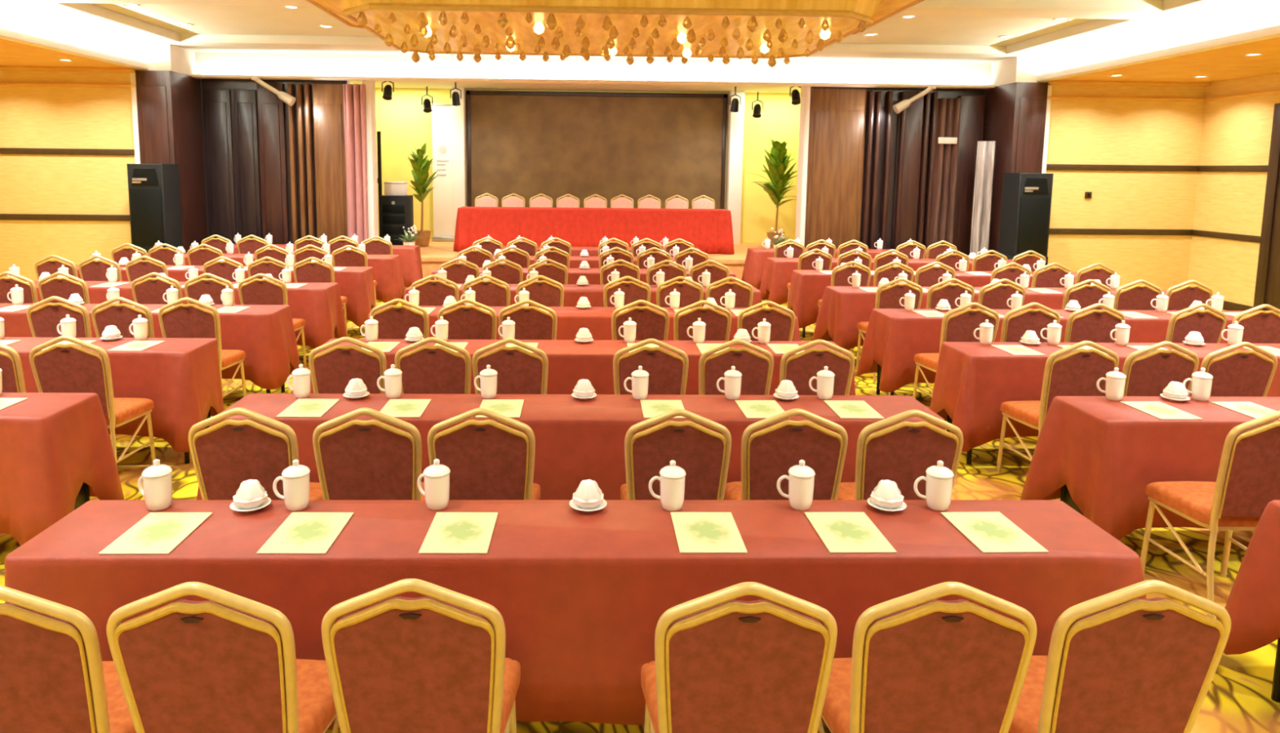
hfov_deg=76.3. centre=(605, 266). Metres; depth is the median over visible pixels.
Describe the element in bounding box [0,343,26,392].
banquet chair
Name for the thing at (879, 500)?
bowl
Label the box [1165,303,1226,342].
banquet chair
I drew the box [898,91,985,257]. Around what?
curtain
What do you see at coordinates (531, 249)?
banquet chair
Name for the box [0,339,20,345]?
paper
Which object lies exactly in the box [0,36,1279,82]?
ceiling
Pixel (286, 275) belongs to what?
cup
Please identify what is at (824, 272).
paper
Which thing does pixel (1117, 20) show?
ceiling
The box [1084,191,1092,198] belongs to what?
wall switch
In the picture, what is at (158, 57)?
trim
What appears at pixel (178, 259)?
cup
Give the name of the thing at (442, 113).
banner stand
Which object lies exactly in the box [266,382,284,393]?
banquet table
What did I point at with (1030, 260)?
banquet chair
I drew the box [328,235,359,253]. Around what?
banquet chair
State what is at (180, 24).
recessed light
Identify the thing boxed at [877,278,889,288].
lidded dish
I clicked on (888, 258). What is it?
banquet chair
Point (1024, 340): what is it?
bowl
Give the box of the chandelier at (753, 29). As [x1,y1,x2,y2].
[306,0,924,67]
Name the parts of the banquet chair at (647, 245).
backrest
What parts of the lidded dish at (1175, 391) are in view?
lid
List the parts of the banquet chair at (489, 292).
backrest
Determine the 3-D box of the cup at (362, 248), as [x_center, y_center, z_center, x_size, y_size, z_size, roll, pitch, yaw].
[-3.283,-0.212,10.963,0.088,0.120,0.088,4,8,26]
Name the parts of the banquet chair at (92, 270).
backrest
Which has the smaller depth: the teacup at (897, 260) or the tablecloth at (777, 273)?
the teacup at (897, 260)
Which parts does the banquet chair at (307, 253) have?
backrest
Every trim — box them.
[0,66,1279,101]
[0,147,134,221]
[129,72,140,164]
[134,43,195,75]
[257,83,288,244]
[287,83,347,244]
[362,80,810,246]
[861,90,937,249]
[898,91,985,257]
[990,56,1048,86]
[1041,84,1052,173]
[1046,164,1267,243]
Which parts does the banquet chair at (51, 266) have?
backrest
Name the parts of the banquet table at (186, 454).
leg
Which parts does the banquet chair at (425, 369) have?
backrest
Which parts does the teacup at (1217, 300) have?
lid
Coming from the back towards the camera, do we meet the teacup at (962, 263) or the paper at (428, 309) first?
the teacup at (962, 263)
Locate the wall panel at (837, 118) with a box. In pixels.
[804,88,866,248]
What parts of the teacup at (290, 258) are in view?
lid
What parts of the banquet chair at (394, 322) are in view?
backrest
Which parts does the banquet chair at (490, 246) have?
backrest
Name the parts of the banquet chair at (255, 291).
backrest, frame, seat, leg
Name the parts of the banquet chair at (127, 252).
backrest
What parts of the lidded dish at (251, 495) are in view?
lid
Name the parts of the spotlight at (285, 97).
arm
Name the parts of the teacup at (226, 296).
lid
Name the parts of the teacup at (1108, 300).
lid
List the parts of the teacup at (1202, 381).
handle, lid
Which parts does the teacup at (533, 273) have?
lid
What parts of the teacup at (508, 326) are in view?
handle, lid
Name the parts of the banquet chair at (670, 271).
backrest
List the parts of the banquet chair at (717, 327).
backrest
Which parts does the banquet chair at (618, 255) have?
backrest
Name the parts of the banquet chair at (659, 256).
backrest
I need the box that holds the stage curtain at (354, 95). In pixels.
[342,84,368,244]
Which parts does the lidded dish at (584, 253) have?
lid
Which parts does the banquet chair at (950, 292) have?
backrest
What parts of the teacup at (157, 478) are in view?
handle, lid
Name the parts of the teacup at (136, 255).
lid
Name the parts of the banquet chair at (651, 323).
backrest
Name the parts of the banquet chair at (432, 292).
backrest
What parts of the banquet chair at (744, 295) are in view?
backrest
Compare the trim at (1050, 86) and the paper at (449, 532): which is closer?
the paper at (449, 532)
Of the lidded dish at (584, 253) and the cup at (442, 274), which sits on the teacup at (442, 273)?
the cup at (442, 274)
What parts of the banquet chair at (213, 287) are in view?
backrest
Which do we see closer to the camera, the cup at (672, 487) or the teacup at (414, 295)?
the cup at (672, 487)
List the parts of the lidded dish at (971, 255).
lid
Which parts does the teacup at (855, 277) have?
lid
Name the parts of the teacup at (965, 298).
handle, lid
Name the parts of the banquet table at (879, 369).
leg, panel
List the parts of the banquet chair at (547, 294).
backrest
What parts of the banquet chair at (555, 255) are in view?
backrest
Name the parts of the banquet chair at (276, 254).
backrest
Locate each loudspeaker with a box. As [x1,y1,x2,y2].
[126,164,182,248]
[998,173,1053,256]
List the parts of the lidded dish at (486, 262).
lid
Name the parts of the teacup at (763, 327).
handle, lid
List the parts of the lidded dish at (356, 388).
lid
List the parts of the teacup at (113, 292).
lid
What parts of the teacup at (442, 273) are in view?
lid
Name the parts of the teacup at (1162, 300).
handle, lid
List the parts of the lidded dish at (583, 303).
lid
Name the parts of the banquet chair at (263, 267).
backrest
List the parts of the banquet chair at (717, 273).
backrest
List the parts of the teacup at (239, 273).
lid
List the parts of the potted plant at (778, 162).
pot, stem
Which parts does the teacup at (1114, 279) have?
lid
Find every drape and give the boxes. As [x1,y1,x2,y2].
[928,97,960,248]
[969,141,995,257]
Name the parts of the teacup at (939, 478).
handle, lid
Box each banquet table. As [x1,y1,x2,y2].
[74,482,89,510]
[183,408,210,463]
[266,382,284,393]
[802,327,805,337]
[875,363,893,395]
[946,414,972,464]
[1060,484,1084,515]
[1271,637,1279,702]
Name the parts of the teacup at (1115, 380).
handle, lid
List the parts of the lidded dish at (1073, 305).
lid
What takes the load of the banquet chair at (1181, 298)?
on the floor at (1237, 700)
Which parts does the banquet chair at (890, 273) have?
backrest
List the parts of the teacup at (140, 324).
handle, lid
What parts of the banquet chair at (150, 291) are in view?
backrest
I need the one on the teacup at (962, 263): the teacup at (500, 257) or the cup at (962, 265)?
the cup at (962, 265)
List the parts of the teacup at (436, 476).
handle, lid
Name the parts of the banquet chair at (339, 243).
backrest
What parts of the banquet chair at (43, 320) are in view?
backrest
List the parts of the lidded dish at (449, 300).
lid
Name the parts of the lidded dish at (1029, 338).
lid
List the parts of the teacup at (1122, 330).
handle, lid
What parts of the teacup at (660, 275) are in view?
lid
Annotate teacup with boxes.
[0,317,4,339]
[0,368,2,395]
[7,264,19,279]
[7,284,23,305]
[57,264,68,278]
[57,314,76,337]
[89,250,101,260]
[106,265,117,282]
[106,284,119,304]
[128,314,147,340]
[131,251,141,262]
[137,458,172,511]
[153,240,162,248]
[162,285,177,306]
[173,251,182,266]
[185,266,198,283]
[190,240,199,251]
[220,285,233,306]
[225,241,233,253]
[231,266,244,283]
[233,232,241,244]
[243,252,253,266]
[264,233,272,244]
[272,459,310,511]
[278,266,291,284]
[284,252,293,266]
[285,241,293,254]
[286,364,311,398]
[318,233,327,244]
[320,241,329,254]
[321,253,332,266]
[351,234,358,243]
[357,242,364,253]
[360,315,377,342]
[377,364,402,398]
[383,234,390,244]
[404,287,419,307]
[417,458,450,510]
[431,316,448,341]
[434,267,447,283]
[456,253,466,263]
[460,287,475,306]
[472,243,481,251]
[474,364,497,399]
[479,267,491,280]
[495,253,506,263]
[497,316,515,339]
[514,288,529,306]
[526,268,538,282]
[537,254,546,265]
[540,244,550,253]
[600,235,608,244]
[600,244,608,254]
[603,254,613,267]
[607,268,619,285]
[609,288,624,308]
[618,317,636,342]
[623,365,648,399]
[630,236,639,245]
[635,244,645,255]
[644,255,654,269]
[648,460,685,511]
[653,269,664,285]
[660,236,668,247]
[665,288,679,309]
[669,244,679,257]
[682,255,693,270]
[686,317,706,343]
[697,269,711,286]
[716,365,742,399]
[720,288,735,309]
[751,318,771,343]
[761,237,770,248]
[776,459,815,510]
[783,245,793,258]
[791,237,800,245]
[808,365,835,399]
[812,256,823,271]
[818,246,828,256]
[823,238,831,246]
[847,271,861,287]
[850,257,862,267]
[853,246,862,253]
[874,238,883,249]
[890,257,901,266]
[893,271,907,283]
[899,290,915,311]
[910,246,920,259]
[913,460,954,511]
[937,271,951,285]
[943,247,953,256]
[955,257,967,271]
[955,290,971,311]
[973,319,994,344]
[977,247,987,257]
[994,257,1006,271]
[1006,291,1022,310]
[1015,271,1030,288]
[1033,257,1045,271]
[1040,320,1062,345]
[1059,271,1074,288]
[1096,367,1126,400]
[1098,291,1115,311]
[1106,272,1120,288]
[1110,320,1130,345]
[1151,292,1168,311]
[1182,367,1213,400]
[1205,292,1224,311]
[1221,320,1244,345]
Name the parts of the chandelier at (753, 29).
bulb, bulb, bulb, bulb, lamp shade, bulb, bulb, bulb, bulb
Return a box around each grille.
[129,188,164,246]
[1017,196,1050,253]
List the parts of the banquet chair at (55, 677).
backrest, seat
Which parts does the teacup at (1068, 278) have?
lid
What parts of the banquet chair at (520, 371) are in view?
backrest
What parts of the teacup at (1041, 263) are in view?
lid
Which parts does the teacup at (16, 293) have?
lid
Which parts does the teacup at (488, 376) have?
handle, lid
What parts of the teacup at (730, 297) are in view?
handle, lid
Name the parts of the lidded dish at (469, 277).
lid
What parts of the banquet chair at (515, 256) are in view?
backrest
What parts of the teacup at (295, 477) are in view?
handle, lid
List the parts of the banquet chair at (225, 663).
backrest, seat, seat frame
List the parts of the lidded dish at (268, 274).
lid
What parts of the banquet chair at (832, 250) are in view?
backrest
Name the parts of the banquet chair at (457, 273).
backrest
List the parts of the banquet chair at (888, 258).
backrest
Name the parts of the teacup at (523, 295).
lid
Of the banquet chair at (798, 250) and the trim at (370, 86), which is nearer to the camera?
the banquet chair at (798, 250)
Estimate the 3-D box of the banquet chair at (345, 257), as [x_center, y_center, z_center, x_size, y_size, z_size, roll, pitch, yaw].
[-3.180,0.194,10.315,0.440,0.975,0.522,0,7,-3]
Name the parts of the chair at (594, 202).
backrest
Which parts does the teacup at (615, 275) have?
lid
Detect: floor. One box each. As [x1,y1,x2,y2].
[0,288,1279,732]
[404,240,771,290]
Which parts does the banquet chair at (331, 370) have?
backrest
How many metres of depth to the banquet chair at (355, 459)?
3.29 m
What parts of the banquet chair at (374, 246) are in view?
backrest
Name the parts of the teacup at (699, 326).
handle, lid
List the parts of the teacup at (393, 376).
handle, lid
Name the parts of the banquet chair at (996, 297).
backrest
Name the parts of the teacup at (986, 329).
handle, lid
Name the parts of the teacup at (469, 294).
lid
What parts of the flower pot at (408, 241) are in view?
pot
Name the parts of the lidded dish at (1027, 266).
lid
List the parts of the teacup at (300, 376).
handle, lid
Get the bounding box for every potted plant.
[406,142,438,247]
[751,137,797,247]
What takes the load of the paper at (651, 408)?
on the tablecloth at (577, 441)
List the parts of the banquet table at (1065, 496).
leg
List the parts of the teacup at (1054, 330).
handle, lid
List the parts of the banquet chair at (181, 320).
backrest, frame, leg, seat frame, seat, leg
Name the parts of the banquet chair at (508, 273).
backrest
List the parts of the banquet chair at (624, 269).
backrest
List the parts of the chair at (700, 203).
backrest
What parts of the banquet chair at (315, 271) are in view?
backrest, frame, seat, leg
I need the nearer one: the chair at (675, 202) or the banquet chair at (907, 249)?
the banquet chair at (907, 249)
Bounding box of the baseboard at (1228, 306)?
[1209,300,1253,311]
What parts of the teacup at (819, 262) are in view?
lid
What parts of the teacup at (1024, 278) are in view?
lid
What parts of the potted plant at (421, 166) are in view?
stem, pot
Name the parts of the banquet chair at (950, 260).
backrest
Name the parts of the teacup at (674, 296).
handle, lid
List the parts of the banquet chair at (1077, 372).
leg, seat, seat frame, frame, backrest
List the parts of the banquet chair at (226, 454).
backrest, seat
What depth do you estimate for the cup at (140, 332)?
5.47 m
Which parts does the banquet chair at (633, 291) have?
backrest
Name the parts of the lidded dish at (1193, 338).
lid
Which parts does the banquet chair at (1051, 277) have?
backrest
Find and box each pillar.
[135,70,208,253]
[451,87,466,241]
[724,90,744,244]
[982,82,1048,254]
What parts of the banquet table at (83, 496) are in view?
leg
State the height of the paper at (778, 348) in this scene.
0.004 m
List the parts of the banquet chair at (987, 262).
backrest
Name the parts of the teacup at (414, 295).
lid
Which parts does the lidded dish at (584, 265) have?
lid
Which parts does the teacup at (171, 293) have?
lid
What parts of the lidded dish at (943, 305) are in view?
lid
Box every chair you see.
[0,271,38,303]
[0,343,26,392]
[0,585,136,732]
[26,296,92,337]
[29,335,155,465]
[34,254,78,280]
[37,271,89,303]
[78,255,121,281]
[91,297,155,337]
[106,582,338,732]
[111,243,148,265]
[125,255,168,281]
[131,272,182,304]
[147,243,185,265]
[158,297,246,397]
[184,273,235,304]
[186,244,223,265]
[188,407,323,499]
[200,235,232,253]
[203,256,245,282]
[236,235,268,253]
[237,273,306,367]
[247,256,288,282]
[254,244,288,266]
[293,244,328,266]
[293,257,347,346]
[294,235,324,253]
[308,337,386,393]
[312,408,425,499]
[321,578,520,732]
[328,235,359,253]
[331,244,376,306]
[362,235,392,254]
[369,298,429,339]
[394,337,471,394]
[410,274,458,306]
[426,408,540,499]
[437,298,497,339]
[439,257,479,283]
[457,245,493,267]
[462,275,510,306]
[471,236,502,255]
[471,337,548,394]
[475,193,497,207]
[482,258,523,284]
[494,246,529,267]
[497,299,557,339]
[502,193,524,207]
[506,237,537,255]
[515,275,564,306]
[527,258,568,284]
[528,193,552,207]
[534,246,569,268]
[540,237,571,256]
[555,194,579,208]
[583,194,607,208]
[598,238,628,256]
[599,247,633,268]
[600,259,639,284]
[603,275,651,306]
[610,194,633,208]
[611,299,669,340]
[613,338,688,395]
[620,408,731,499]
[631,238,662,256]
[636,247,671,268]
[637,195,661,208]
[640,582,837,732]
[646,259,686,284]
[656,275,703,307]
[663,238,694,257]
[665,195,688,208]
[673,300,731,340]
[674,247,708,269]
[688,259,729,285]
[691,195,715,208]
[698,339,773,395]
[706,276,753,307]
[724,408,848,499]
[737,300,795,341]
[764,239,804,301]
[779,339,854,395]
[786,248,832,299]
[805,240,835,257]
[817,261,871,310]
[818,581,1036,732]
[836,248,871,270]
[836,409,963,499]
[837,240,868,257]
[855,278,923,381]
[873,249,908,270]
[873,261,914,286]
[895,240,925,258]
[912,302,999,399]
[914,262,955,286]
[925,240,956,258]
[925,278,974,309]
[935,249,969,271]
[971,250,1007,271]
[977,278,1025,309]
[990,262,1031,287]
[995,340,1119,472]
[1000,302,1060,342]
[1008,579,1231,732]
[1011,250,1045,271]
[1031,262,1072,287]
[1062,279,1111,310]
[1063,302,1124,342]
[1074,262,1115,288]
[1113,280,1161,310]
[1122,341,1199,396]
[1140,410,1279,617]
[1165,280,1213,310]
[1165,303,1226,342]
[1200,342,1277,396]
[1231,304,1279,343]
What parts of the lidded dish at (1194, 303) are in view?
lid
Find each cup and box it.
[8,269,19,279]
[10,289,23,305]
[57,269,68,278]
[60,321,76,337]
[106,270,117,282]
[106,290,119,304]
[132,255,141,262]
[132,321,147,340]
[142,472,172,511]
[166,291,177,306]
[174,255,182,266]
[188,271,198,283]
[222,291,233,306]
[226,244,233,253]
[235,235,241,244]
[235,271,244,283]
[244,256,253,266]
[266,236,272,244]
[281,271,291,284]
[282,473,309,511]
[286,245,293,254]
[286,256,293,266]
[292,373,311,398]
[320,236,327,244]
[323,245,329,254]
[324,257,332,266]
[358,246,364,253]
[364,323,377,342]
[384,374,401,398]
[408,293,419,307]
[423,473,449,510]
[435,324,448,341]
[437,272,446,283]
[465,293,475,306]
[480,374,497,399]
[482,272,491,280]
[502,324,515,339]
[519,293,528,306]
[529,273,537,282]
[602,248,608,254]
[606,258,613,267]
[610,273,619,285]
[613,294,624,308]
[623,324,635,342]
[631,376,648,399]
[639,248,645,255]
[647,259,654,269]
[656,274,664,285]
[660,475,684,511]
[662,240,668,247]
[669,294,679,309]
[672,248,679,257]
[685,259,693,270]
[693,325,705,343]
[702,274,710,286]
[724,295,735,309]
[724,375,741,399]
[757,325,770,343]
[764,240,770,248]
[786,249,793,258]
[788,473,814,510]
[815,260,822,271]
[817,375,834,399]
[852,275,861,287]
[876,241,883,249]
[897,275,907,283]
[904,296,915,311]
[913,250,919,259]
[925,474,953,511]
[942,275,951,285]
[959,262,967,271]
[960,296,971,311]
[979,326,993,344]
[997,262,1006,271]
[1010,297,1022,310]
[1019,276,1029,288]
[1036,262,1044,271]
[1046,326,1062,345]
[1064,276,1074,288]
[1102,297,1115,311]
[1105,376,1125,400]
[1110,276,1119,288]
[1115,327,1130,345]
[1155,297,1168,311]
[1191,376,1212,400]
[1210,297,1223,311]
[1226,327,1243,345]
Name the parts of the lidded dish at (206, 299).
lid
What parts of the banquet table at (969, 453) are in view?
leg, leg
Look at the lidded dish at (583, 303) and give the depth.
6.90 m
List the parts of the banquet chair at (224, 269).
backrest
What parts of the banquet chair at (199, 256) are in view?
backrest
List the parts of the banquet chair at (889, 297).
leg, seat, leg, backrest, frame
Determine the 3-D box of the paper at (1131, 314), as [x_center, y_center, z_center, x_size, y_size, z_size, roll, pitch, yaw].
[4.467,0.412,6.873,0.210,0.004,0.297,0,7,-2]
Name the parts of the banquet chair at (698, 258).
backrest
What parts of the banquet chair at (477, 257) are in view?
backrest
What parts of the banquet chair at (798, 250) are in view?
frame, backrest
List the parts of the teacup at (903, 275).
lid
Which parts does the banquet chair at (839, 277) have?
seat, backrest, frame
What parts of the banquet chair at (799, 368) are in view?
backrest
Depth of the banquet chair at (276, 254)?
10.02 m
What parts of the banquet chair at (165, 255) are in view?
backrest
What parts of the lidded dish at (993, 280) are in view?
lid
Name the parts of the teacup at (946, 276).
lid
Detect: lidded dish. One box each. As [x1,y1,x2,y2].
[37,271,50,282]
[67,293,84,304]
[100,325,122,341]
[118,257,128,266]
[156,272,168,280]
[176,246,185,253]
[198,294,214,305]
[229,479,271,512]
[262,273,274,282]
[342,377,369,399]
[404,327,424,342]
[442,296,456,307]
[464,275,476,284]
[482,260,491,267]
[493,248,501,255]
[568,479,606,512]
[571,378,596,399]
[574,328,593,342]
[576,275,589,285]
[576,297,591,308]
[578,261,589,269]
[580,249,588,257]
[683,276,693,284]
[702,297,717,308]
[732,328,751,342]
[773,379,799,400]
[866,480,906,511]
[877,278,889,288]
[935,298,951,311]
[968,253,976,260]
[990,279,1001,287]
[1019,330,1040,345]
[1022,264,1031,271]
[1064,299,1080,311]
[1090,279,1102,288]
[1160,381,1190,401]
[1182,331,1205,346]
[1189,300,1204,311]
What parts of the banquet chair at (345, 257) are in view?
backrest, frame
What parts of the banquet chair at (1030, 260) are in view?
backrest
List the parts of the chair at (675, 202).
backrest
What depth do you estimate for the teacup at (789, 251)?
11.09 m
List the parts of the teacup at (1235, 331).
handle, lid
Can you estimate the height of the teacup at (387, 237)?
0.172 m
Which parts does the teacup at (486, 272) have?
lid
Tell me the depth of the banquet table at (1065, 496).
4.31 m
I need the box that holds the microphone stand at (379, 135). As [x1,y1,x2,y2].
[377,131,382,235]
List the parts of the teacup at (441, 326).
handle, lid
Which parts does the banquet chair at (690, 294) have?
backrest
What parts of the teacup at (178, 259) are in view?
lid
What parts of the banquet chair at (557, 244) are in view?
backrest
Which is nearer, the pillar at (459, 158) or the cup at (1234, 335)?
the cup at (1234, 335)
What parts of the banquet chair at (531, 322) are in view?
backrest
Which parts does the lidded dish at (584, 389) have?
lid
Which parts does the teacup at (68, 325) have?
handle, lid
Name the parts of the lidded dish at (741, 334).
lid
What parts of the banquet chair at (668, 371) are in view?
backrest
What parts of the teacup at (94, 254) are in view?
lid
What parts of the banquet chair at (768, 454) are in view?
seat, backrest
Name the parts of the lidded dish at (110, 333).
lid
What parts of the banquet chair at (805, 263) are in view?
backrest, frame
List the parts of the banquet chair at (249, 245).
backrest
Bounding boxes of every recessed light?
[57,58,73,61]
[122,4,139,6]
[177,22,192,26]
[283,6,299,8]
[319,25,333,28]
[863,33,877,36]
[901,16,916,18]
[998,35,1013,38]
[1053,18,1070,21]
[1109,74,1124,76]
[1192,75,1208,77]
[1243,53,1263,56]
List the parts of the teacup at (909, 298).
handle, lid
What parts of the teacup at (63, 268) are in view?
lid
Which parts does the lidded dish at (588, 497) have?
lid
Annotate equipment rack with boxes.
[378,195,413,244]
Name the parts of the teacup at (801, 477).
handle, lid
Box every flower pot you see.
[393,225,424,245]
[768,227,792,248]
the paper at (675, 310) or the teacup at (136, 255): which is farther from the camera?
the teacup at (136, 255)
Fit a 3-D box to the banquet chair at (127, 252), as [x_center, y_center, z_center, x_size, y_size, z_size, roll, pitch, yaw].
[-5.863,0.173,10.256,0.440,0.975,0.522,0,7,-2]
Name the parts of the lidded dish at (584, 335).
lid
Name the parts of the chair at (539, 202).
backrest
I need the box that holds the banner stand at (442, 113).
[431,103,453,241]
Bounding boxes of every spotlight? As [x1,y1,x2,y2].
[251,76,296,106]
[381,80,394,100]
[421,86,432,112]
[449,82,461,106]
[729,86,741,112]
[751,92,763,118]
[789,86,800,105]
[893,85,936,114]
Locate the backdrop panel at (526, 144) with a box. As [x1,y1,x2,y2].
[466,90,727,208]
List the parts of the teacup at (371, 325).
handle, lid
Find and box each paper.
[0,305,30,311]
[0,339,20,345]
[0,397,27,409]
[40,340,96,351]
[90,282,129,287]
[98,512,213,554]
[107,340,164,351]
[151,306,173,312]
[167,266,191,269]
[212,306,249,313]
[232,283,244,288]
[256,511,354,554]
[275,399,340,417]
[285,283,306,288]
[333,266,345,271]
[360,342,400,352]
[379,399,431,417]
[411,307,435,314]
[417,511,497,553]
[434,342,468,352]
[475,399,524,417]
[505,342,537,352]
[626,342,658,352]
[640,400,685,417]
[670,511,747,553]
[673,309,690,315]
[696,343,728,353]
[729,309,754,315]
[734,400,790,418]
[766,343,804,354]
[804,511,897,553]
[819,271,831,274]
[823,400,884,418]
[858,287,881,292]
[911,310,944,317]
[940,511,1048,552]
[964,271,991,275]
[991,345,1045,355]
[1027,288,1061,293]
[1056,345,1110,355]
[1111,311,1158,318]
[1120,401,1202,419]
[1126,345,1187,355]
[1165,311,1188,315]
[1210,401,1279,419]
[1223,312,1247,316]
[1241,346,1279,356]
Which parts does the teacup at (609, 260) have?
lid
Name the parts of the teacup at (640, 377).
handle, lid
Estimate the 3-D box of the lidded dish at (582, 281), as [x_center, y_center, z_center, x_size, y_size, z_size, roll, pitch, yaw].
[-0.234,0.148,8.303,0.132,0.094,0.132,0,7,-8]
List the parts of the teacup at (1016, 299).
handle, lid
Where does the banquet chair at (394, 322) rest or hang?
on the floor at (1237, 700)
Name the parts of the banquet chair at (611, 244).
backrest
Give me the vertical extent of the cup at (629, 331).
0.120 m
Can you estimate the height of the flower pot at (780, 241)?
0.518 m
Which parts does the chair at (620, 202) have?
backrest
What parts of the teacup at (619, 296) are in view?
lid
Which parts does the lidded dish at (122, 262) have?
lid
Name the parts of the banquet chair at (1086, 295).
backrest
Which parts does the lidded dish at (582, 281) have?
lid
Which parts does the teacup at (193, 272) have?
lid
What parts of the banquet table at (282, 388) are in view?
leg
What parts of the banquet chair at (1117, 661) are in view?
seat, backrest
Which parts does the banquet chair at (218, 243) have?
backrest, frame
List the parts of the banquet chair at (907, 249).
backrest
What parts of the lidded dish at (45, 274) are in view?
lid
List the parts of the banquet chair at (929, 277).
backrest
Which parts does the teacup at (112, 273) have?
lid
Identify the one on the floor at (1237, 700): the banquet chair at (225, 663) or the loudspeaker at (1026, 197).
the banquet chair at (225, 663)
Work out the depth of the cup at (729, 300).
6.94 m
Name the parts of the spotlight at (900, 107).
arm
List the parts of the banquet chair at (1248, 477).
leg, seat frame, seat, leg, leg, frame, backrest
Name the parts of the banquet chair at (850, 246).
backrest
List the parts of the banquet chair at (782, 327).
backrest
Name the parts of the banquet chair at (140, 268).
backrest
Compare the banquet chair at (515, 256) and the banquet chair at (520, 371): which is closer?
the banquet chair at (520, 371)
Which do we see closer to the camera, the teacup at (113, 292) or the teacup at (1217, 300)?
the teacup at (113, 292)
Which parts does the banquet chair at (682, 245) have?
backrest, frame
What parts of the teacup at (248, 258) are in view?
lid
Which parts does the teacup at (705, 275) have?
lid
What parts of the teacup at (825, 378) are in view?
handle, lid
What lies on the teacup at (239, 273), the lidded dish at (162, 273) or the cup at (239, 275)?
the cup at (239, 275)
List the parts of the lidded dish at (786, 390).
lid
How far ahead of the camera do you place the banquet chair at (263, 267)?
8.66 m
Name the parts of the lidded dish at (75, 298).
lid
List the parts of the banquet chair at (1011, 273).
backrest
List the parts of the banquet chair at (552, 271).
backrest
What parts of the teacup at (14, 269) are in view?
lid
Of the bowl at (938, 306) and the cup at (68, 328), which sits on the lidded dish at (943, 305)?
the bowl at (938, 306)
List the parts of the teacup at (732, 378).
handle, lid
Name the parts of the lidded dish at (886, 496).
lid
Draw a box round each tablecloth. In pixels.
[0,303,300,389]
[0,337,224,452]
[0,392,124,546]
[4,499,1146,729]
[24,280,347,349]
[75,264,375,326]
[146,253,404,305]
[196,393,945,499]
[233,244,423,288]
[308,338,855,395]
[368,305,800,341]
[401,283,762,307]
[430,266,736,284]
[451,255,716,268]
[453,206,734,253]
[465,245,702,256]
[741,248,926,289]
[760,257,1012,307]
[786,270,1077,328]
[812,286,1166,350]
[856,308,1253,392]
[929,342,1279,451]
[1020,395,1279,540]
[1222,499,1279,654]
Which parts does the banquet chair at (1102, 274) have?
backrest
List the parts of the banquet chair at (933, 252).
backrest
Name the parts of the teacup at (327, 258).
lid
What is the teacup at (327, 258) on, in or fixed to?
on the tablecloth at (356, 284)
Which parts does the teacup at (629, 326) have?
handle, lid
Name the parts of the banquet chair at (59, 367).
backrest, frame, leg, seat frame, seat, leg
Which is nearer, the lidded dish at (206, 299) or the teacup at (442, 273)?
the lidded dish at (206, 299)
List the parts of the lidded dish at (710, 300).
lid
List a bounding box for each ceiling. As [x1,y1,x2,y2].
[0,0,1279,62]
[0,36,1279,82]
[90,3,1097,45]
[349,80,800,93]
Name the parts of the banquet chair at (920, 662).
seat frame, seat, backrest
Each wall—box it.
[0,70,135,280]
[200,78,349,244]
[375,88,800,244]
[810,86,985,248]
[1045,84,1206,290]
[1187,72,1279,306]
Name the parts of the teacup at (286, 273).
lid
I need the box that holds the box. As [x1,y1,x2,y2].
[383,181,407,195]
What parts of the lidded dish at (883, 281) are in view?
lid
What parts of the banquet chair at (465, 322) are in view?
backrest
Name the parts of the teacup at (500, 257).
lid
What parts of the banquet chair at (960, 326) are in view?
leg, seat frame, seat, frame, backrest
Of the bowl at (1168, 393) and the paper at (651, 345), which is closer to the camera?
the bowl at (1168, 393)
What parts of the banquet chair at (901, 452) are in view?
seat, backrest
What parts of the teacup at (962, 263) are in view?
lid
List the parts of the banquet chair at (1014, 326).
backrest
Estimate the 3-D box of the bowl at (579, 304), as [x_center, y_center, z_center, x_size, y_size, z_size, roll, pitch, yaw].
[-0.188,0.328,6.939,0.108,0.037,0.108,6,9,38]
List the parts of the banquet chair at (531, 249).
backrest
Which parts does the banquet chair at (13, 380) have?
backrest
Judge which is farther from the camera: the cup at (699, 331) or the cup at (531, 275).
the cup at (531, 275)
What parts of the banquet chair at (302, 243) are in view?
backrest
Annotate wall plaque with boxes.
[937,137,957,143]
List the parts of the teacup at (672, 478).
handle, lid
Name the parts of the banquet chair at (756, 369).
backrest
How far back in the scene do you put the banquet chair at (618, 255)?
10.13 m
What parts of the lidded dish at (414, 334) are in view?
lid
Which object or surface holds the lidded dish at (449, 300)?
on the tablecloth at (597, 320)
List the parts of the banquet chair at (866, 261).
backrest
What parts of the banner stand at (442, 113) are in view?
rail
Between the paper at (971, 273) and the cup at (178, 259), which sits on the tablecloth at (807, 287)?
the paper at (971, 273)
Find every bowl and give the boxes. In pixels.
[67,298,83,303]
[102,332,120,338]
[118,261,128,264]
[198,300,213,304]
[232,490,267,509]
[345,387,367,396]
[405,334,422,340]
[443,302,455,306]
[572,492,603,509]
[573,388,595,397]
[575,335,591,341]
[577,280,588,284]
[577,302,590,306]
[579,265,589,267]
[733,335,751,342]
[775,388,797,398]
[870,490,903,509]
[936,304,951,309]
[1021,336,1039,343]
[1066,305,1080,310]
[1163,388,1187,399]
[1184,337,1204,344]
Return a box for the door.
[1253,102,1279,314]

